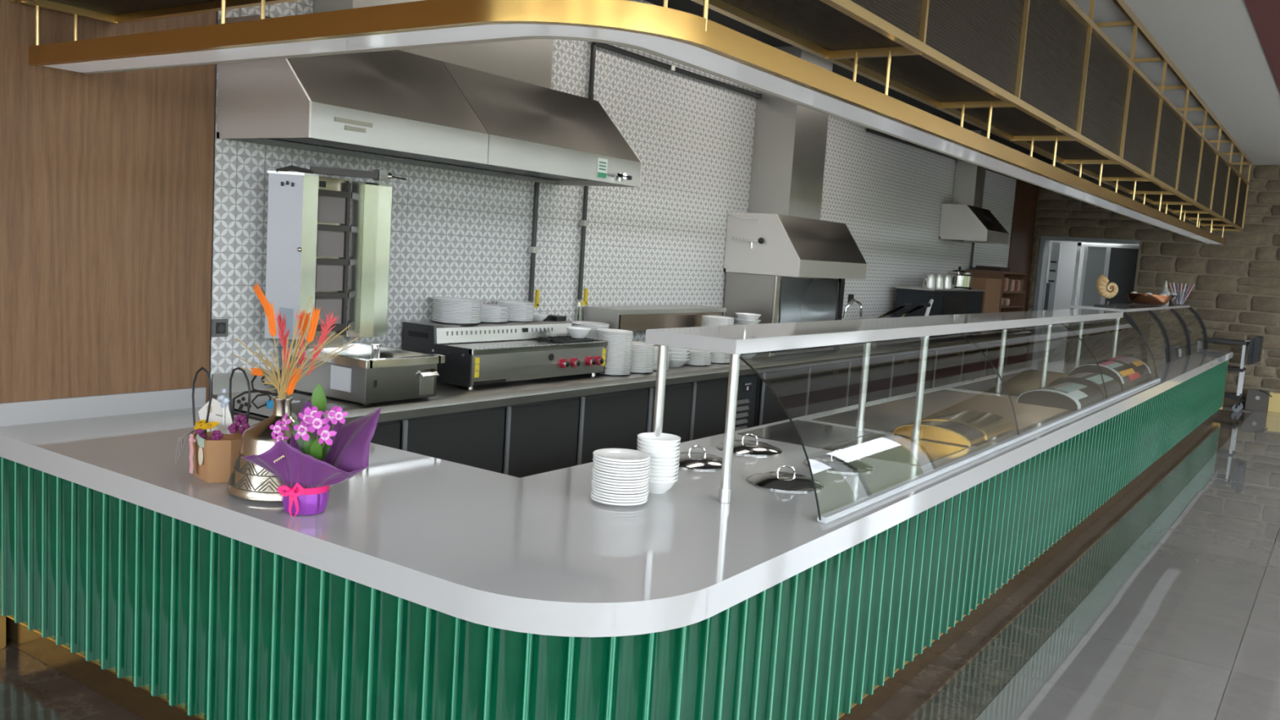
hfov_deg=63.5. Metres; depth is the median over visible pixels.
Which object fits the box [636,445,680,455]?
bowl
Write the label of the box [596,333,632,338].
plate
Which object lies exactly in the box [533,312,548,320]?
bowl
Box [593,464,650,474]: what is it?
plate
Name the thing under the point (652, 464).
bowl
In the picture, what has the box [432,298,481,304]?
plate
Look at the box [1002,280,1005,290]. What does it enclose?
packet
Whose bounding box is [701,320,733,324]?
plate
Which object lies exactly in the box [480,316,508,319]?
plate
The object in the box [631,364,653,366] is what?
plate
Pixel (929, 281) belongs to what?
milk jug
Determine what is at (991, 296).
cabinet
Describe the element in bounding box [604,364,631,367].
plate
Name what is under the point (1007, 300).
packet
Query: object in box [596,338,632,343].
plate
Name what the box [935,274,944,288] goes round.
milk jug
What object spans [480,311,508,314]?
plate
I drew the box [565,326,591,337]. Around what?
bowl
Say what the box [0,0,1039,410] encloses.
wall
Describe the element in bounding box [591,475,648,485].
plate
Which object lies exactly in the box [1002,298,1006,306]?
packet
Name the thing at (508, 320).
plate
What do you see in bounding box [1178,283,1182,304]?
straw
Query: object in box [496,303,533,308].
plate
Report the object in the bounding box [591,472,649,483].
plate
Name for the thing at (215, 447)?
gift bag
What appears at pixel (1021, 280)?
packet
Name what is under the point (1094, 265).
panel
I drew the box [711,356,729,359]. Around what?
plate
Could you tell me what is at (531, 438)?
base cabinet
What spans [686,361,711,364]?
plate
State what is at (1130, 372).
lid
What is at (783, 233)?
extractor hood
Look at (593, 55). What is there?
gas pipe
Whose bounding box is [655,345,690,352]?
bowl
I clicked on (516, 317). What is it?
plate
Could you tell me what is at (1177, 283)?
straw
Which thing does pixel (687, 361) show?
plate
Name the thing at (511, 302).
plate
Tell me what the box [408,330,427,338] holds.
vent
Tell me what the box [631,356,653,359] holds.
plate
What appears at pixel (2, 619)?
baseboard
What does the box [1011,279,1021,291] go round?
packet
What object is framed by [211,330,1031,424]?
countertop
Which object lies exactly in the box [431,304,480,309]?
plate
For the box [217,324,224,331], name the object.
outlet
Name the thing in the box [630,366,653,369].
plate
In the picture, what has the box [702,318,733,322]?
plate
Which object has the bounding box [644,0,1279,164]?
ceiling
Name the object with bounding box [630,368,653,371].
plate
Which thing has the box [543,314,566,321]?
stand
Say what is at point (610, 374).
plate
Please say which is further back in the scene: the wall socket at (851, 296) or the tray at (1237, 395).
the tray at (1237, 395)
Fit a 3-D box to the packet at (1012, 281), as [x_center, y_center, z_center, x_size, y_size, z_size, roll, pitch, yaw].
[5.294,-1.095,15.053,0.280,0.164,0.130,8,7,34]
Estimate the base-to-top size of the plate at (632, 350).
0.018 m
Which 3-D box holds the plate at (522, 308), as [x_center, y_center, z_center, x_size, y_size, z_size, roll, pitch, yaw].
[-0.814,-0.339,6.741,0.244,0.018,0.244,3,6,-7]
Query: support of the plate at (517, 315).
on the plate at (516, 317)
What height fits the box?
0.328 m
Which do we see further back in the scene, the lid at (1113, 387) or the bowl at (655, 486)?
the lid at (1113, 387)
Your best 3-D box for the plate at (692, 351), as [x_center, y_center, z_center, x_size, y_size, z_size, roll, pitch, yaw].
[0.431,-0.060,7.970,0.244,0.018,0.244,4,6,7]
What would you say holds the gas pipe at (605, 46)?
attached to the wall at (127, 227)
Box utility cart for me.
[1207,335,1263,412]
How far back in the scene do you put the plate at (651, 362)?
7.16 m
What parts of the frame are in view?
short rail, hanger rod, hanger rod, panel, short rail, hanger rod, hanger rod, hanger rod, hanger rod, panel, hanger rod, panel, hanger rod, panel, long rail, hanger rod, panel, hanger rod, panel, long rail, hanger rod, panel, hanger rod, panel, hanger rod, hanger rod, panel, panel, hanger rod, hanger rod, panel, panel, hanger rod, long rail, hanger rod, panel, panel, hanger rod, panel, ceiling rail, panel, hanger rod, panel, panel, panel, panel, panel, panel, panel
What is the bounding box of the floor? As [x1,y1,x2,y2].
[0,404,1279,719]
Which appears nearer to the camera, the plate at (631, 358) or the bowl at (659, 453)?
the bowl at (659, 453)
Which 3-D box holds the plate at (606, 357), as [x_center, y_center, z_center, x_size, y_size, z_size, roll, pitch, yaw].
[-0.182,-0.021,7.037,0.244,0.018,0.244,3,6,-11]
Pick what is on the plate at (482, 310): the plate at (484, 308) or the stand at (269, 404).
the plate at (484, 308)
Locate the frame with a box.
[10,0,1252,237]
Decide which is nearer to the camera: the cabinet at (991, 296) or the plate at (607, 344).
the plate at (607, 344)
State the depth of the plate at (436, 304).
6.19 m
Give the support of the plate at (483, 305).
on the plate at (484, 308)
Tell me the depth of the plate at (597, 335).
6.94 m
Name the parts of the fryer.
tank, basket handle, basket handle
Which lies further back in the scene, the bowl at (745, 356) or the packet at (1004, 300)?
the packet at (1004, 300)
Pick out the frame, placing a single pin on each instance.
(1041, 77)
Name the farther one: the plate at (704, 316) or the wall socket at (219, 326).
the plate at (704, 316)
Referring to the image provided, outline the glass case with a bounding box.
[1064,302,1207,368]
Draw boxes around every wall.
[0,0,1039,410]
[1023,164,1279,410]
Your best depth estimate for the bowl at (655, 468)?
3.88 m
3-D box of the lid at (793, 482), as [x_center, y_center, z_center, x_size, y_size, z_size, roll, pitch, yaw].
[0.600,0.468,4.251,0.314,0.076,0.314,3,6,-3]
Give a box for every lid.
[678,445,722,470]
[716,433,782,455]
[746,464,823,492]
[803,448,873,473]
[893,410,1014,447]
[1016,382,1102,410]
[1048,372,1121,399]
[1067,355,1151,391]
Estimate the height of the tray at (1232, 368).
0.050 m
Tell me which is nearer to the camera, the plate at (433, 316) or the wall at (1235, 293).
the plate at (433, 316)
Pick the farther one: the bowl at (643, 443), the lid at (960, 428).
the lid at (960, 428)
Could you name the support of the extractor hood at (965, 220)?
hanging from the ceiling
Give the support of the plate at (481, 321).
on the griddle
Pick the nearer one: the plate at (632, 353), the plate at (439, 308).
the plate at (439, 308)
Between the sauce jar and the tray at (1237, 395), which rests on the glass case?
the sauce jar
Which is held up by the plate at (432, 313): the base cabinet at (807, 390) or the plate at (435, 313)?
the plate at (435, 313)
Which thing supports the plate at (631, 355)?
on the plate at (631, 357)
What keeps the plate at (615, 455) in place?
on the plate at (594, 457)
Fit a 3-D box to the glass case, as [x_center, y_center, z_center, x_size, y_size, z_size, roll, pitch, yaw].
[6.403,-0.365,13.000,0.810,0.624,5.250,8,7,34]
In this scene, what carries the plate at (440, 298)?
on the plate at (433, 300)
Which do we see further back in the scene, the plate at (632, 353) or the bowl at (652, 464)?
the plate at (632, 353)
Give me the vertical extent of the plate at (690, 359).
0.018 m
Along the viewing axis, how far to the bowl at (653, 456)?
3.87 m
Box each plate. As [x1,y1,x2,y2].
[431,296,481,302]
[431,300,481,306]
[431,302,481,307]
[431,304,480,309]
[431,307,480,313]
[431,309,480,315]
[431,311,480,316]
[431,312,480,318]
[431,315,480,319]
[431,316,480,322]
[431,318,479,324]
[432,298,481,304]
[432,306,481,311]
[480,303,508,308]
[480,307,508,310]
[480,309,508,311]
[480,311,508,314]
[480,313,508,315]
[480,315,508,317]
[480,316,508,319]
[480,318,508,320]
[480,320,507,323]
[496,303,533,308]
[497,300,534,304]
[497,302,534,306]
[507,309,533,311]
[507,312,533,315]
[507,314,533,316]
[507,315,533,318]
[507,317,533,319]
[507,319,533,321]
[508,307,533,310]
[508,311,533,313]
[569,320,608,326]
[571,324,608,328]
[571,325,608,329]
[590,495,648,506]
[591,465,649,476]
[591,469,648,479]
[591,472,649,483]
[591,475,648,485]
[591,477,648,488]
[591,481,648,491]
[591,484,648,493]
[591,487,648,497]
[591,489,648,500]
[591,491,648,502]
[592,448,650,462]
[592,456,650,465]
[592,457,649,468]
[592,461,650,471]
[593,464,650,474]
[596,328,632,333]
[596,330,632,335]
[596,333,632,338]
[596,335,632,340]
[596,337,632,342]
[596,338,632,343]
[596,372,630,375]
[597,332,632,337]
[604,361,631,364]
[604,363,631,365]
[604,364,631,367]
[604,365,631,368]
[604,368,630,370]
[604,368,630,372]
[604,370,630,373]
[605,346,631,350]
[605,348,631,351]
[605,350,631,353]
[605,351,631,354]
[605,353,631,355]
[605,355,631,357]
[605,356,631,359]
[605,358,631,360]
[605,360,631,362]
[606,345,631,348]
[607,342,632,345]
[607,344,631,346]
[630,360,653,363]
[630,362,653,364]
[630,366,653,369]
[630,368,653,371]
[630,369,653,373]
[631,341,654,346]
[631,345,653,347]
[631,346,653,349]
[631,348,653,351]
[631,350,653,352]
[631,351,653,354]
[631,353,653,355]
[631,355,653,357]
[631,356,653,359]
[631,358,653,360]
[631,359,653,362]
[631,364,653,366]
[631,365,652,368]
[653,346,670,351]
[685,363,710,365]
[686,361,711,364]
[687,360,710,362]
[688,349,711,354]
[688,353,711,355]
[688,355,711,358]
[688,357,711,359]
[688,359,711,361]
[689,355,711,357]
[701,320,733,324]
[701,322,728,325]
[702,315,733,319]
[702,316,733,320]
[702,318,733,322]
[702,320,733,324]
[710,360,729,361]
[710,360,729,363]
[711,353,729,355]
[711,354,730,356]
[711,355,729,357]
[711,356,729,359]
[711,358,729,360]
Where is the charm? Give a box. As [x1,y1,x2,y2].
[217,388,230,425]
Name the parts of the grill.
ceramic burner, ceramic burner, ceramic burner, burner frame, burner frame, ceramic burner, burner frame, burner frame, burner frame, rating plate, motor arm, burner frame, drawer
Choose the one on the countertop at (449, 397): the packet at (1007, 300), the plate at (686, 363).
the plate at (686, 363)
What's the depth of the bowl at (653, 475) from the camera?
3.88 m
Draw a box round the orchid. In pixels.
[240,383,382,516]
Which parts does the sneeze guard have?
post, post, post, glass pane, post, rail, post, glass pane, post, post, glass pane, post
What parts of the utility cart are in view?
post, post, post, post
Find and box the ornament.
[1093,274,1118,307]
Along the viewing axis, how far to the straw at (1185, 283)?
14.67 m
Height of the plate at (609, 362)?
0.018 m
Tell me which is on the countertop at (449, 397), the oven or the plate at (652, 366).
the oven
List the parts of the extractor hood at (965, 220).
sloping panel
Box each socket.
[211,318,228,337]
[847,293,853,304]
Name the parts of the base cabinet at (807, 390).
handle, door, handle, door, handle, door, handle, door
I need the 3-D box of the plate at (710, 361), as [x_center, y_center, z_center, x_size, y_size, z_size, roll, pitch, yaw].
[0.597,0.008,8.247,0.256,0.018,0.256,4,6,5]
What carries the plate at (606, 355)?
on the plate at (606, 357)
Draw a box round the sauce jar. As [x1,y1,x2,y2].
[1168,292,1177,305]
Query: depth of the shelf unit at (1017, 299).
15.36 m
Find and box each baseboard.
[0,612,5,648]
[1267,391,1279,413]
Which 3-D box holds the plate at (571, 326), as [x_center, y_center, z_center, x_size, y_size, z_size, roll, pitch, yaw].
[-0.366,-0.230,7.254,0.296,0.018,0.296,5,6,13]
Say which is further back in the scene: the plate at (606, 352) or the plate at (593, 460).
the plate at (606, 352)
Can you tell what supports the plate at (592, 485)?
on the plate at (593, 489)
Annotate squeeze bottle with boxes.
[1159,280,1169,305]
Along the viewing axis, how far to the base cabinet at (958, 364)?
13.34 m
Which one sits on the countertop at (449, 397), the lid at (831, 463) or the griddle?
the griddle
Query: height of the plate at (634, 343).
0.018 m
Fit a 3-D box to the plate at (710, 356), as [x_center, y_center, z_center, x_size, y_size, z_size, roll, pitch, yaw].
[0.426,-0.028,7.972,0.244,0.018,0.244,1,7,-25]
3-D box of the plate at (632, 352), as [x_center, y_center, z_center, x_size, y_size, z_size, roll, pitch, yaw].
[-0.024,-0.056,7.255,0.244,0.018,0.244,3,6,-9]
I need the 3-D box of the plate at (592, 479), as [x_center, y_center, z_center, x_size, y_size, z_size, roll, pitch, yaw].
[-0.073,0.443,3.761,0.209,0.018,0.209,-1,8,-38]
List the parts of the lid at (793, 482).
loop handle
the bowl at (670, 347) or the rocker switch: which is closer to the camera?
the rocker switch
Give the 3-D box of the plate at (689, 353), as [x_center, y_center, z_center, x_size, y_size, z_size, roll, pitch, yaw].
[0.429,-0.049,7.970,0.244,0.018,0.244,8,7,33]
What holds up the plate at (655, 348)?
on the plate
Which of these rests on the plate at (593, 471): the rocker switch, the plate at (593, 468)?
the plate at (593, 468)
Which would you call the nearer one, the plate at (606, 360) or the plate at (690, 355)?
the plate at (606, 360)
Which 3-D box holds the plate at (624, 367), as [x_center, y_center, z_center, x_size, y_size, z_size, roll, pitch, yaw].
[-0.183,0.044,7.040,0.244,0.018,0.244,-1,8,-38]
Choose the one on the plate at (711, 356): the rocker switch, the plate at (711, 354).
the plate at (711, 354)
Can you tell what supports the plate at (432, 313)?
on the plate at (433, 316)
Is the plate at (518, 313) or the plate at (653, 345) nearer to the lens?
the plate at (518, 313)
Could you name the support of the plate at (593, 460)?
on the plate at (594, 463)
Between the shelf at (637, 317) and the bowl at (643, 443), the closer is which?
the bowl at (643, 443)
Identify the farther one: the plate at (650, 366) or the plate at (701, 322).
the plate at (701, 322)
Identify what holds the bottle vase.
on the counter at (424, 587)
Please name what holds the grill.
on the countertop at (449, 397)
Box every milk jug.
[921,273,937,288]
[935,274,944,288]
[942,274,952,288]
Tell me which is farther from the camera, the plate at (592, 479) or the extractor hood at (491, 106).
the extractor hood at (491, 106)
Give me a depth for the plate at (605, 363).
6.93 m
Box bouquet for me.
[231,282,359,398]
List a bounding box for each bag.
[174,366,250,483]
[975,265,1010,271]
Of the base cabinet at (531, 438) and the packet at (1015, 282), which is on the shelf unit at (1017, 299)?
the packet at (1015, 282)
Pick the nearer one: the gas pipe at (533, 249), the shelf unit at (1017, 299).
the gas pipe at (533, 249)
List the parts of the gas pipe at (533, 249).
tap lever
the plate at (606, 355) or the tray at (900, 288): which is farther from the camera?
the tray at (900, 288)
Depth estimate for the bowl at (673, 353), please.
7.61 m
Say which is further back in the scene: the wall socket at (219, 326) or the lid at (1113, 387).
the lid at (1113, 387)
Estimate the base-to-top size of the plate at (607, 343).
0.018 m
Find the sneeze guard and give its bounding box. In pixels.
[644,308,1160,523]
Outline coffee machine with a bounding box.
[894,286,985,340]
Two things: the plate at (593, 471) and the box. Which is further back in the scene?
the box
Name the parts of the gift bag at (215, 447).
bag handle, bag handle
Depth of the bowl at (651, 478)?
3.88 m
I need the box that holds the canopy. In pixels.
[29,0,1226,244]
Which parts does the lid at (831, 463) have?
loop handle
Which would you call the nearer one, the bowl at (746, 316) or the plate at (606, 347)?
the plate at (606, 347)
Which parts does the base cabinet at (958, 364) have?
handle, door, handle, door, handle, door, handle, door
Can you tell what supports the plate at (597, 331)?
on the plate at (597, 332)
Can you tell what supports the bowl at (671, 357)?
on the bowl at (673, 362)
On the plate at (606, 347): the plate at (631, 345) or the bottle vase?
the plate at (631, 345)
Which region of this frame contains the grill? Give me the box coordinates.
[264,164,444,404]
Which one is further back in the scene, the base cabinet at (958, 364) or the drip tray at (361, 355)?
the base cabinet at (958, 364)
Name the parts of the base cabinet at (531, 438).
door, handle, door, handle, door, handle, door, handle, door, handle, door, compressor panel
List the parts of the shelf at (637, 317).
panel, panel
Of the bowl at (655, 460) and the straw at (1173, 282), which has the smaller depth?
the bowl at (655, 460)
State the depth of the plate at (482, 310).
6.43 m
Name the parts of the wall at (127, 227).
veneer panel, panel edge trim, walnut panel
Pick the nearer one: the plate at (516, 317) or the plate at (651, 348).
the plate at (516, 317)
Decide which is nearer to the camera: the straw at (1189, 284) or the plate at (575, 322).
the plate at (575, 322)
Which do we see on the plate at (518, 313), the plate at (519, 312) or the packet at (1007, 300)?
the plate at (519, 312)
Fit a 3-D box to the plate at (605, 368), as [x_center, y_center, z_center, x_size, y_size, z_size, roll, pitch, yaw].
[-0.186,0.054,7.043,0.244,0.018,0.244,3,6,-3]
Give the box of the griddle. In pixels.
[402,320,607,389]
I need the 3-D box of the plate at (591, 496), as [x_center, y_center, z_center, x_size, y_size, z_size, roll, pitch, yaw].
[-0.076,0.506,3.768,0.209,0.018,0.209,1,7,-22]
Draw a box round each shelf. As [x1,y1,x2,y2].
[406,320,568,325]
[583,304,726,349]
[644,308,1123,354]
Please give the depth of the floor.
5.49 m
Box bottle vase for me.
[226,395,331,502]
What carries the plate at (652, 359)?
on the plate at (652, 361)
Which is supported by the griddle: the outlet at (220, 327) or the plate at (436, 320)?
the plate at (436, 320)
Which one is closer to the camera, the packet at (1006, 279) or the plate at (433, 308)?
the plate at (433, 308)
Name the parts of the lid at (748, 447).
loop handle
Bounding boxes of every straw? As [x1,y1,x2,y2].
[1173,282,1177,304]
[1177,283,1178,304]
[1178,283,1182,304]
[1180,283,1186,304]
[1181,284,1190,304]
[1182,284,1195,304]
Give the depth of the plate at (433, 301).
6.18 m
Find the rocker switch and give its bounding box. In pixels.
[373,380,377,387]
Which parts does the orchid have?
orchid flower, orchid flower, orchid flower, flower stem, orchid flower, foil pot, orchid flower, orchid flower, orchid flower, orchid flower, flower stem, orchid flower, orchid flower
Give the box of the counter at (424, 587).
[0,342,1233,719]
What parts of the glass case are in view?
panel, glass pane, glass pane, glass pane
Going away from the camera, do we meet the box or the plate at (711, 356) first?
the plate at (711, 356)
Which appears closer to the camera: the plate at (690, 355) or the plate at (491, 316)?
the plate at (491, 316)
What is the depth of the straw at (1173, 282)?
14.66 m
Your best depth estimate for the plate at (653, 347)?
7.15 m
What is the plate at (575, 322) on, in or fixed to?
on the plate at (571, 324)
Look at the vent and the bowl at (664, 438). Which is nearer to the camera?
the bowl at (664, 438)
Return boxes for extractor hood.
[216,0,641,186]
[723,45,867,279]
[938,129,1008,244]
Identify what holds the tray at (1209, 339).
on the utility cart
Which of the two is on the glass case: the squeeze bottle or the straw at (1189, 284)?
the squeeze bottle
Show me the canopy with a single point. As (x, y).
(677, 36)
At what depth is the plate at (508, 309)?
6.64 m
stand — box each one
[231,372,278,423]
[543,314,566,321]
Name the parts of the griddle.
panel, hot plate, rail, panel, knob, knob, panel, knob, knob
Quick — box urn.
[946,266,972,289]
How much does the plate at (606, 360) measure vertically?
0.018 m
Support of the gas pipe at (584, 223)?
attached to the wall at (127, 227)
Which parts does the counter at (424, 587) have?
plate, plate, brass trim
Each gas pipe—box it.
[528,182,539,307]
[576,93,594,320]
[587,44,595,99]
[591,41,762,98]
[866,128,1017,179]
[969,242,974,269]
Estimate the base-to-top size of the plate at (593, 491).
0.018 m
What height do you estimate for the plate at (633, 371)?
0.018 m
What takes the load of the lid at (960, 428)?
on the counter at (424, 587)
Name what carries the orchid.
on the counter at (424, 587)
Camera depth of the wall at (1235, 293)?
16.06 m
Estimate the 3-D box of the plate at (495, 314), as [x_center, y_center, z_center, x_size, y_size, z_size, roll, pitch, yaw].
[-0.961,-0.294,6.535,0.256,0.018,0.256,8,8,37]
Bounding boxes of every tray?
[280,342,444,368]
[895,286,985,291]
[1207,337,1249,345]
[1223,391,1242,399]
[1226,365,1245,372]
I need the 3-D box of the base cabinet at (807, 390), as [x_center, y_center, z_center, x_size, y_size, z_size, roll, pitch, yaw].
[1.931,0.394,10.551,0.664,0.879,4.240,8,7,34]
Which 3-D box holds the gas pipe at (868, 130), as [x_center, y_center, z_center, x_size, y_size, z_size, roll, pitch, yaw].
[4.233,-2.694,13.843,0.045,0.068,6.100,8,7,34]
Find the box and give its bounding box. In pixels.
[1244,387,1272,412]
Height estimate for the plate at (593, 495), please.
0.018 m
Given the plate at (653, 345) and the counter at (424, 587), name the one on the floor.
the counter at (424, 587)
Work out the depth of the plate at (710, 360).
8.13 m
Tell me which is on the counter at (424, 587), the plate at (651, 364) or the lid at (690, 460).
the lid at (690, 460)
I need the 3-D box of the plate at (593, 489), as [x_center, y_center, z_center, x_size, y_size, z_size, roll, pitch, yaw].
[-0.072,0.475,3.762,0.209,0.018,0.209,-1,8,-36]
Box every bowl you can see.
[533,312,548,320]
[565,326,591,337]
[636,437,680,448]
[636,441,680,452]
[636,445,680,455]
[636,448,679,458]
[637,432,680,444]
[648,466,679,474]
[648,470,678,477]
[648,473,678,481]
[648,477,678,493]
[649,455,679,462]
[649,458,679,466]
[649,462,679,470]
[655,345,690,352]
[657,344,684,348]
[668,357,689,367]
[669,351,690,355]
[669,354,689,359]
[734,317,760,324]
[735,312,761,319]
[740,353,756,359]
[1127,291,1171,305]
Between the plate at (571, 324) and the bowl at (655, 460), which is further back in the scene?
the plate at (571, 324)
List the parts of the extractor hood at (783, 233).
valve knob, sloping panel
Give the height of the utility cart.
1.140 m
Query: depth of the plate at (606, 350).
6.92 m
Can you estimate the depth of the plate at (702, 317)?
8.11 m
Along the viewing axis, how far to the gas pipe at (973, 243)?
14.87 m
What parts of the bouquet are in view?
stem, stem, stem, stem, stem, stem, stem, stem, stem, stem, stem, stem, stem, stem, stem, stem, stem, stem, stem, stem, stem, stem, stem, stem, stem, stem, stem, stem, stem, stem, stem, stem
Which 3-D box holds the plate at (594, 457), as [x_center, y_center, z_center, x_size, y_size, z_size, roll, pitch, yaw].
[-0.066,0.360,3.753,0.209,0.018,0.209,2,6,-15]
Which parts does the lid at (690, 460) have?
loop handle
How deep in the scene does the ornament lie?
11.06 m
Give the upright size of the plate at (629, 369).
0.018 m
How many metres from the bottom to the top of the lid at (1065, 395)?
0.114 m
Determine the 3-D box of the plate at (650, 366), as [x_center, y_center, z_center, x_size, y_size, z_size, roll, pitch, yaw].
[-0.033,0.041,7.265,0.244,0.018,0.244,1,7,-21]
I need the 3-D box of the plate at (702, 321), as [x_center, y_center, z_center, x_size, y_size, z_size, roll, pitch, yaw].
[0.617,-0.291,8.212,0.256,0.018,0.256,4,6,6]
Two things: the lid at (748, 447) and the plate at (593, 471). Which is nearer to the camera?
the plate at (593, 471)
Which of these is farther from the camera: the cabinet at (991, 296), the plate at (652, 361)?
the cabinet at (991, 296)
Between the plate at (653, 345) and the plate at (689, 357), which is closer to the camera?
the plate at (653, 345)
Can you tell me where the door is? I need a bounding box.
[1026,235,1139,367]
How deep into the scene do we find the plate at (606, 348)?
6.92 m
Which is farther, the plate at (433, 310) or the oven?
the oven
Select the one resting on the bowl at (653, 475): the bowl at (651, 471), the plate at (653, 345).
the bowl at (651, 471)
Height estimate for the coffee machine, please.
0.612 m
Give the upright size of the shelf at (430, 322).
0.016 m
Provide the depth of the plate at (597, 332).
6.93 m
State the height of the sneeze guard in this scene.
0.612 m
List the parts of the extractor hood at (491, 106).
embossed plate, embossed plate, sloping panel, sloping panel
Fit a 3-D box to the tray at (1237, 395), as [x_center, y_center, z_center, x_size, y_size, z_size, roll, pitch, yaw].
[8.702,0.506,15.603,0.650,0.050,0.450,8,7,34]
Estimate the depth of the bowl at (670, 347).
7.60 m
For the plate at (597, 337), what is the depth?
6.93 m
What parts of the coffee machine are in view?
door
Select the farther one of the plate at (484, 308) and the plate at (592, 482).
the plate at (484, 308)
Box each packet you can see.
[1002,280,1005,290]
[1002,297,1009,305]
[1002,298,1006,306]
[1004,277,1008,291]
[1007,279,1012,291]
[1008,278,1024,291]
[1009,280,1014,291]
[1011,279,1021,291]
[1013,280,1017,291]
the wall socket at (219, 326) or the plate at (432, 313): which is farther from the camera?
the plate at (432, 313)
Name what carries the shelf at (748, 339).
attached to the counter at (424, 587)
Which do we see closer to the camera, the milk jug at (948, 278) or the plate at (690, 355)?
the plate at (690, 355)
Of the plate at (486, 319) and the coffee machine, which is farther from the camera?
the coffee machine
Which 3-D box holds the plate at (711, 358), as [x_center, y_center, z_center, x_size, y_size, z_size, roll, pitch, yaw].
[0.599,-0.013,8.245,0.256,0.018,0.256,6,7,20]
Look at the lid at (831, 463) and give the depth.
4.61 m
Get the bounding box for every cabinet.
[236,373,757,477]
[753,351,933,426]
[929,338,1027,388]
[971,276,1002,335]
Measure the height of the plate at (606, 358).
0.018 m
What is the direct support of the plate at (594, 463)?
on the plate at (594, 466)
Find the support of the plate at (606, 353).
on the plate at (606, 355)
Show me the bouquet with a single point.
(293, 375)
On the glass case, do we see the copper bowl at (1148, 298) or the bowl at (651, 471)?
the copper bowl at (1148, 298)
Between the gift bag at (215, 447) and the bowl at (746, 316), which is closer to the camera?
the gift bag at (215, 447)
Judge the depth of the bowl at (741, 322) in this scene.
8.63 m
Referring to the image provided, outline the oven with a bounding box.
[724,271,845,356]
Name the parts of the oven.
panel, skewer rail, panel, panel, skewer rail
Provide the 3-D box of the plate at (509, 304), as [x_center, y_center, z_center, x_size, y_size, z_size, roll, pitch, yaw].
[-0.810,-0.360,6.740,0.244,0.018,0.244,4,6,-1]
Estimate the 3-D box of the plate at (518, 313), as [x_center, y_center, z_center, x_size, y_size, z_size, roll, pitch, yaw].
[-0.813,-0.307,6.747,0.244,0.018,0.244,-2,8,-43]
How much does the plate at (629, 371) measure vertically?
0.018 m
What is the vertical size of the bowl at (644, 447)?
0.058 m
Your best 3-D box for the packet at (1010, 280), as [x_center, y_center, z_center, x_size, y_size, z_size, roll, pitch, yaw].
[5.201,-1.091,14.917,0.280,0.174,0.130,8,7,34]
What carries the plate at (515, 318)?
on the plate at (508, 320)
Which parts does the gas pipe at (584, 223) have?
tap lever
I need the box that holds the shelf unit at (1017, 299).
[966,269,1027,333]
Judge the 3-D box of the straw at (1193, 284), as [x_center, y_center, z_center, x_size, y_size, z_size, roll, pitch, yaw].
[7.781,-0.932,14.673,0.147,0.300,0.015,4,6,0]
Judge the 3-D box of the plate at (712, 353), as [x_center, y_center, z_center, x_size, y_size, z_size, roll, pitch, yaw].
[0.599,-0.056,8.239,0.256,0.018,0.256,6,7,20]
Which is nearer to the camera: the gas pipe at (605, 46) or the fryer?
the gas pipe at (605, 46)
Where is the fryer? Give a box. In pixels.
[842,298,930,347]
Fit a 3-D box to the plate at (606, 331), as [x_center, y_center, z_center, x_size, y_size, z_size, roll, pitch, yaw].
[-0.170,-0.192,7.014,0.244,0.018,0.244,2,6,-13]
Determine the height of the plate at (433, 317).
0.018 m

